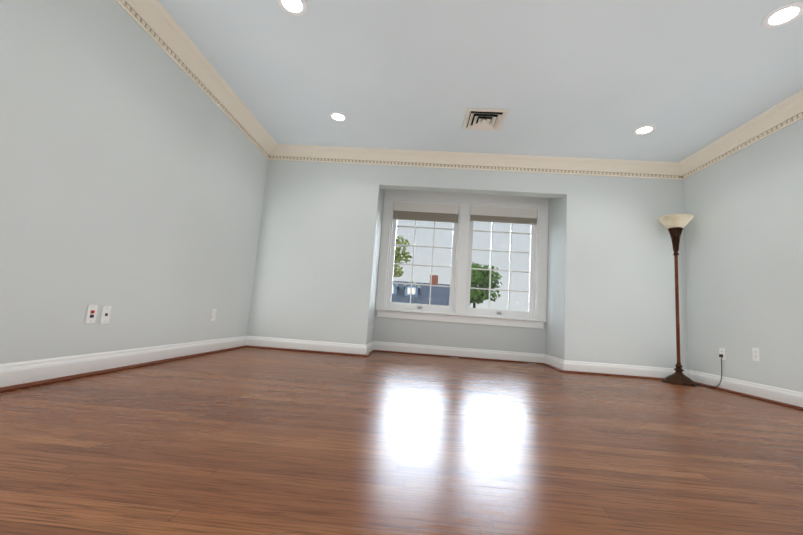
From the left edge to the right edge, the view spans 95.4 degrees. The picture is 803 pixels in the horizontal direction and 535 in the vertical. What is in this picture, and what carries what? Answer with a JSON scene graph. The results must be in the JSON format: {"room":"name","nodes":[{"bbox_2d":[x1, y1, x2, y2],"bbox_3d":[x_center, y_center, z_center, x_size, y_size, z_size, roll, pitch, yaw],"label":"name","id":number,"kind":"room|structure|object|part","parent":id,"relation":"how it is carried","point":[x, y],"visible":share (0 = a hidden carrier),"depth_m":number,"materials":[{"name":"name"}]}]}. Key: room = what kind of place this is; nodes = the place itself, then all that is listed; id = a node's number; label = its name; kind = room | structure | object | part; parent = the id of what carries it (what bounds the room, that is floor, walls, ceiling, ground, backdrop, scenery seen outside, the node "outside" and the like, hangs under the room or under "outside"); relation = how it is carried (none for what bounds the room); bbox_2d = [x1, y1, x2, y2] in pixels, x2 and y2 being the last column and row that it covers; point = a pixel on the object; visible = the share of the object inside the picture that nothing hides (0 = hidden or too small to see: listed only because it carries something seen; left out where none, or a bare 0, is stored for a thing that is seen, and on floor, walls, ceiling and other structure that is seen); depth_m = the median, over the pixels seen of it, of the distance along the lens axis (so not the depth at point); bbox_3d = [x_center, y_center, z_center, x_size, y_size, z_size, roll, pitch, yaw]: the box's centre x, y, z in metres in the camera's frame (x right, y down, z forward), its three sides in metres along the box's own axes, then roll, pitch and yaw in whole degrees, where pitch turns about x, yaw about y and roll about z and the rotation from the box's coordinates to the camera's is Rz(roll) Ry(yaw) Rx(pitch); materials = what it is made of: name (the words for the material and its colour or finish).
{"room":"empty living room","nodes":[
{"label":"empty living room","id":0,"kind":"room"},
{"bbox_2d":[0,0,268,363],"bbox_3d":[-1.959,-0.629,1.925,0.150,2.480,6.760,4,-7,3],"label":"wall","id":1,"kind":"structure","parent":0,"point":[134,160],"depth_m":2.34,"materials":[{"name":"grey paint"}]},
{"bbox_2d":[85,305,97,322],"bbox_3d":[-1.919,0.288,2.263,0.009,0.115,0.070,4,-7,3],"label":"outlet","id":2,"kind":"object","parent":1,"relation":"attached to","point":[91,313],"visible":1,"depth_m":2.26,"materials":[{"name":"white plastic"}]},
{"bbox_2d":[100,306,111,323],"bbox_3d":[-1.915,0.306,2.365,0.009,0.115,0.070,4,-7,3],"label":"outlet","id":3,"kind":"object","parent":1,"relation":"attached to","point":[105,315],"visible":1,"depth_m":2.36,"materials":[{"name":"white plastic"}]},
{"bbox_2d":[0,336,247,392],"bbox_3d":[-1.966,0.496,1.454,0.034,0.132,5.820,4,-7,3],"label":"baseboard","id":4,"kind":"structure","parent":1,"relation":"attached to","point":[21,375],"depth_m":2.32,"materials":[{"name":"white wood"}]},
{"bbox_2d":[211,309,215,320],"bbox_3d":[-1.855,0.468,3.606,0.009,0.115,0.070,4,-7,3],"label":"duplex electrical outlet","id":5,"kind":"object","parent":1,"relation":"attached to","point":[213,314],"visible":1,"depth_m":3.60,"materials":[{"name":"white plastic"}]},
{"bbox_2d":[115,0,802,179],"bbox_3d":[0.699,-1.657,1.610,5.050,0.148,5.820,4,-7,3],"label":"crown molding","id":6,"kind":"structure","parent":1,"relation":"attached to","point":[155,21],"depth_m":4.16,"materials":[{"name":"beige wood"}]},
{"bbox_2d":[247,160,384,344],"bbox_3d":[-1.030,-0.188,4.837,1.430,2.480,0.790,4,-7,3],"label":"wall","id":7,"kind":"structure","parent":0,"point":[317,265],"depth_m":4.44,"materials":[{"name":"grey paint"}]},
{"bbox_2d":[248,336,371,356],"bbox_3d":[-1.086,0.922,4.277,1.404,0.132,0.034,4,-7,3],"label":"baseboard","id":8,"kind":"structure","parent":7,"relation":"attached to","point":[253,341],"depth_m":4.28,"materials":[{"name":"white wood"}]},
{"bbox_2d":[368,341,375,352],"bbox_3d":[-0.388,1.008,4.552,0.034,0.132,0.600,4,-7,3],"label":"baseboard","id":9,"kind":"structure","parent":7,"relation":"attached to","point":[373,343],"depth_m":4.87,"materials":[{"name":"white wood"}]},
{"bbox_2d":[0,347,802,534],"bbox_3d":[0.539,0.825,1.613,5.350,0.120,6.760,4,-7,3],"label":"floor","id":10,"kind":"structure","parent":0,"point":[250,441],"depth_m":1.37,"materials":[{"name":"brown wood"}]},
{"bbox_2d":[657,214,722,386],"bbox_3d":[3.031,0.328,3.914,0.396,1.801,0.460,4,-7,3],"label":"floor lamp","id":11,"kind":"object","parent":10,"relation":"on","point":[674,224],"visible":1,"depth_m":3.96,"materials":[{"name":"brown metal"}]},
{"bbox_3d":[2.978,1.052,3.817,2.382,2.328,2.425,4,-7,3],"label":"cord","id":12,"kind":"part","parent":11,"relation":"part of","materials":[{"name":"black plastic"}]},
{"bbox_2d":[373,200,545,353],"bbox_3d":[0.829,-0.027,5.049,2.270,2.480,0.150,4,-7,3],"label":"wall","id":13,"kind":"structure","parent":0,"point":[471,336],"depth_m":4.85,"materials":[{"name":"grey paint"}]},
{"bbox_2d":[376,341,543,364],"bbox_3d":[0.741,1.122,4.809,2.270,0.132,0.034,4,-7,3],"label":"baseboard","id":14,"kind":"structure","parent":13,"relation":"attached to","point":[390,347],"depth_m":4.81,"materials":[{"name":"white wood"}]},
{"bbox_2d":[375,189,548,328],"bbox_3d":[0.835,-0.140,5.032,2.266,1.790,0.183,4,-7,3],"label":"window","id":15,"kind":"structure","parent":13,"relation":"in","point":[465,200],"depth_m":5.01,"materials":[{"name":"white wood"}]},
{"bbox_3d":[0.300,-0.157,5.085,0.955,1.520,0.134,4,-7,3],"label":"left window sash","id":16,"kind":"part","parent":15,"relation":"part of","materials":[{"name":"white wood"}]},
{"bbox_3d":[0.301,-0.162,5.112,0.809,1.357,0.004,4,-7,3],"label":"glass","id":17,"kind":"part","parent":15,"relation":"part of","materials":[{"name":"clear glass"}]},
{"bbox_2d":[394,202,458,282],"bbox_3d":[0.310,-0.337,5.073,0.907,1.125,0.058,4,-7,3],"label":"window blind","id":18,"kind":"object","parent":15,"relation":"attached to","point":[426,212],"visible":1,"depth_m":5.11,"materials":[{"name":"beige fabric"}]},
{"bbox_3d":[1.373,-0.092,5.052,0.809,1.357,0.004,4,-7,3],"label":"glass","id":19,"kind":"part","parent":15,"relation":"part of","materials":[{"name":"clear glass"}]},
{"bbox_3d":[1.371,-0.088,5.024,0.955,1.520,0.134,4,-7,3],"label":"right window sash","id":20,"kind":"part","parent":15,"relation":"part of","materials":[{"name":"white wood"}]},
{"bbox_2d":[470,206,536,266],"bbox_3d":[1.382,-0.268,5.012,0.907,1.125,0.058,4,-7,3],"label":"window blind","id":21,"kind":"object","parent":15,"relation":"attached to","point":[504,215],"visible":1,"depth_m":5.05,"materials":[{"name":"beige fabric"}]},
{"bbox_2d":[379,165,566,198],"bbox_3d":[0.872,-1.139,4.553,2.270,0.400,0.160,4,-7,3],"label":"header beam","id":22,"kind":"structure","parent":0,"point":[508,183],"depth_m":4.47,"materials":[{"name":"grey paint"}]},
{"bbox_2d":[159,0,802,161],"bbox_3d":[0.725,-1.758,1.945,5.350,0.140,6.760,4,-7,3],"label":"ceiling","id":23,"kind":"structure","parent":0,"point":[600,79],"depth_m":2.88,"materials":[{"name":"white paint"}]},
{"bbox_2d":[277,0,307,15],"bbox_3d":[-0.716,-1.728,2.395,0.196,0.008,0.196,4,-7,3],"label":"recessed light","id":24,"kind":"object","parent":23,"relation":"in","point":[296,7],"visible":1,"depth_m":2.42,"materials":[{"name":"white"}]},
{"bbox_2d":[329,111,347,121],"bbox_3d":[-0.651,-1.548,3.758,0.196,0.008,0.196,4,-7,3],"label":"recessed light","id":25,"kind":"object","parent":23,"relation":"in","point":[336,116],"visible":1,"depth_m":3.75,"materials":[{"name":"white"}]},
{"bbox_2d":[462,108,508,130],"bbox_3d":[0.817,-1.450,3.613,0.390,0.029,0.390,4,-7,3],"label":"ceiling vent","id":26,"kind":"object","parent":23,"relation":"in","point":[483,119],"visible":1,"depth_m":3.58,"materials":[{"name":"beige metal"}]},
{"bbox_2d":[633,125,656,134],"bbox_3d":[2.393,-1.350,3.596,0.196,0.008,0.196,4,-7,3],"label":"recessed light","id":27,"kind":"object","parent":23,"relation":"in","point":[644,129],"visible":1,"depth_m":3.59,"materials":[{"name":"white"}]},
{"bbox_2d":[761,2,802,27],"bbox_3d":[2.327,-1.531,2.223,0.196,0.008,0.196,4,-7,3],"label":"recessed light","id":28,"kind":"object","parent":23,"relation":"in","point":[783,15],"visible":1,"depth_m":2.22,"materials":[{"name":"white"}]},
{"bbox_2d":[545,174,687,369],"bbox_3d":[2.617,0.048,4.630,1.350,2.480,0.790,4,-7,3],"label":"wall","id":29,"kind":"structure","parent":0,"point":[610,280],"depth_m":4.25,"materials":[{"name":"grey paint"}]},
{"bbox_2d":[544,354,559,370],"bbox_3d":[1.839,1.152,4.426,0.034,0.132,0.600,4,-7,3],"label":"baseboard","id":30,"kind":"structure","parent":29,"relation":"attached to","point":[550,361],"depth_m":4.46,"materials":[{"name":"white wood"}]},
{"bbox_2d":[560,359,687,379],"bbox_3d":[2.477,1.153,4.075,1.344,0.132,0.034,4,-7,3],"label":"baseboard","id":31,"kind":"structure","parent":29,"relation":"attached to","point":[593,368],"depth_m":4.08,"materials":[{"name":"white wood"}]},
{"bbox_2d":[683,119,802,391],"bbox_3d":[3.222,-0.294,1.632,0.150,2.480,6.760,4,-7,3],"label":"wall","id":32,"kind":"structure","parent":0,"point":[744,254],"depth_m":3.39,"materials":[{"name":"grey paint"}]},
{"bbox_2d":[719,348,725,359],"bbox_3d":[3.180,0.856,3.618,0.009,0.115,0.070,4,-7,3],"label":"electrical outlet","id":33,"kind":"object","parent":32,"relation":"attached to","point":[722,351],"visible":0.96,"depth_m":3.61,"materials":[{"name":"white plastic"}]},
{"bbox_2d":[688,370,802,409],"bbox_3d":[3.032,0.820,1.171,0.034,0.132,5.820,4,-7,3],"label":"baseboard","id":34,"kind":"structure","parent":32,"relation":"attached to","point":[780,396],"depth_m":3.26,"materials":[{"name":"white wood"}]},
{"bbox_2d":[752,348,759,360],"bbox_3d":[3.165,0.776,3.261,0.009,0.115,0.070,4,-7,3],"label":"electrical outlet","id":35,"kind":"object","parent":32,"relation":"attached to","point":[756,354],"visible":1,"depth_m":3.26,"materials":[{"name":"white plastic"}]},
{"label":"outside","id":36,"kind":"structure","parent":0,"visible":0},
{"bbox_3d":[-7.599,13.879,102.202,210.000,0.300,195.080,4,-7,3],"label":"lawn","id":37,"kind":"structure","parent":36,"visible":0},
{"bbox_2d":[393,235,411,276],"bbox_3d":[-4.203,1.253,58.218,11.340,14.013,13.358,4,-7,3],"label":"tree","id":38,"kind":"object","parent":37,"relation":"on","point":[396,271],"depth_m":58.92,"materials":[{"name":"green plant"}]},
{"bbox_2d":[391,275,449,305],"bbox_3d":[-2.221,3.564,44.400,18.000,6.318,12.645,4,-7,3],"label":"house","id":39,"kind":"structure","parent":37,"relation":"on","point":[439,292],"depth_m":41.02,"materials":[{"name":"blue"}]},
{"bbox_2d":[470,262,501,307],"bbox_3d":[11.644,4.064,57.783,7.732,10.569,8.594,4,-7,3],"label":"tree","id":40,"kind":"object","parent":37,"relation":"on","point":[479,294],"depth_m":55.49,"materials":[{"name":"green plant"}]}
]}

